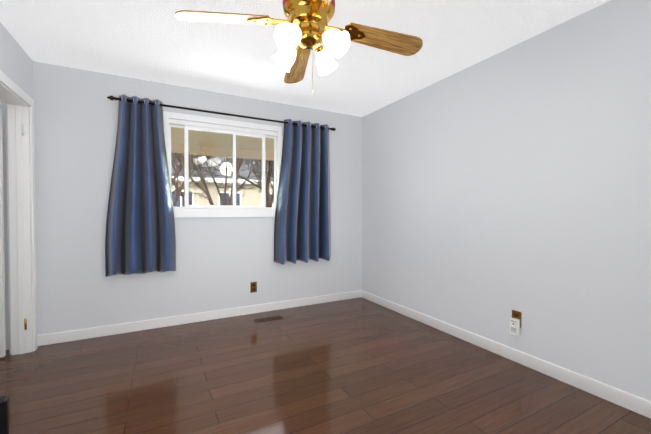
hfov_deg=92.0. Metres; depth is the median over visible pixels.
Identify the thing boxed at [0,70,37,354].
door frame
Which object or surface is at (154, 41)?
ceiling
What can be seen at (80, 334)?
baseboard
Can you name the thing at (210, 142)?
soffit
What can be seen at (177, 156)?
trees
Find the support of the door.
in the wall at (16, 64)
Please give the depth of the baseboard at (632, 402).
2.30 m
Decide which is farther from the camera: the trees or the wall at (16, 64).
the trees
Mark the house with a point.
(249, 192)
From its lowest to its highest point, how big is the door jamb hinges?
1.670 m
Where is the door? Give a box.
[0,103,5,357]
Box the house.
[171,153,273,206]
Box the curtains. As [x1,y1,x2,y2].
[105,94,335,276]
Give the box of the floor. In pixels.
[0,297,650,433]
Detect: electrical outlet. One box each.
[250,282,256,292]
[510,310,521,335]
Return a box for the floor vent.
[254,315,283,322]
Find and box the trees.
[171,153,273,206]
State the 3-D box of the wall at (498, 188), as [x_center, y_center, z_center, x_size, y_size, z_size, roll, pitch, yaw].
[1.555,-0.102,2.386,0.120,2.440,4.720,0,1,-28]
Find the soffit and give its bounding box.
[171,127,273,160]
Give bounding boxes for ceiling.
[0,0,609,116]
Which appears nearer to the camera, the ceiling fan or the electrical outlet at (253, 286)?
the ceiling fan
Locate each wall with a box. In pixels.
[0,22,33,99]
[0,61,361,349]
[362,0,650,400]
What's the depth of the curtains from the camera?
3.06 m
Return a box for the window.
[164,111,281,217]
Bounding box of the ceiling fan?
[175,0,422,94]
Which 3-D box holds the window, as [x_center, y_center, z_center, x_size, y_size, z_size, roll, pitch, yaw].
[-1.085,-0.528,3.470,1.240,1.060,0.126,0,1,-28]
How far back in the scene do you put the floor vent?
3.37 m
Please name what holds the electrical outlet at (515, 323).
attached to the wall at (498, 188)
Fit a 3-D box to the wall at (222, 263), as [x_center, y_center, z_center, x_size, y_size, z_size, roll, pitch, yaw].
[-1.672,-0.115,3.238,4.790,2.440,0.200,0,1,-28]
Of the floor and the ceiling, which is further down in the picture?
the floor
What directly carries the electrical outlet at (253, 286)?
attached to the wall at (222, 263)
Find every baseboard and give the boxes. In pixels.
[37,290,360,345]
[361,290,650,418]
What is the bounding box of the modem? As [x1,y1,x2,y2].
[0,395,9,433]
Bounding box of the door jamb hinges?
[21,124,26,329]

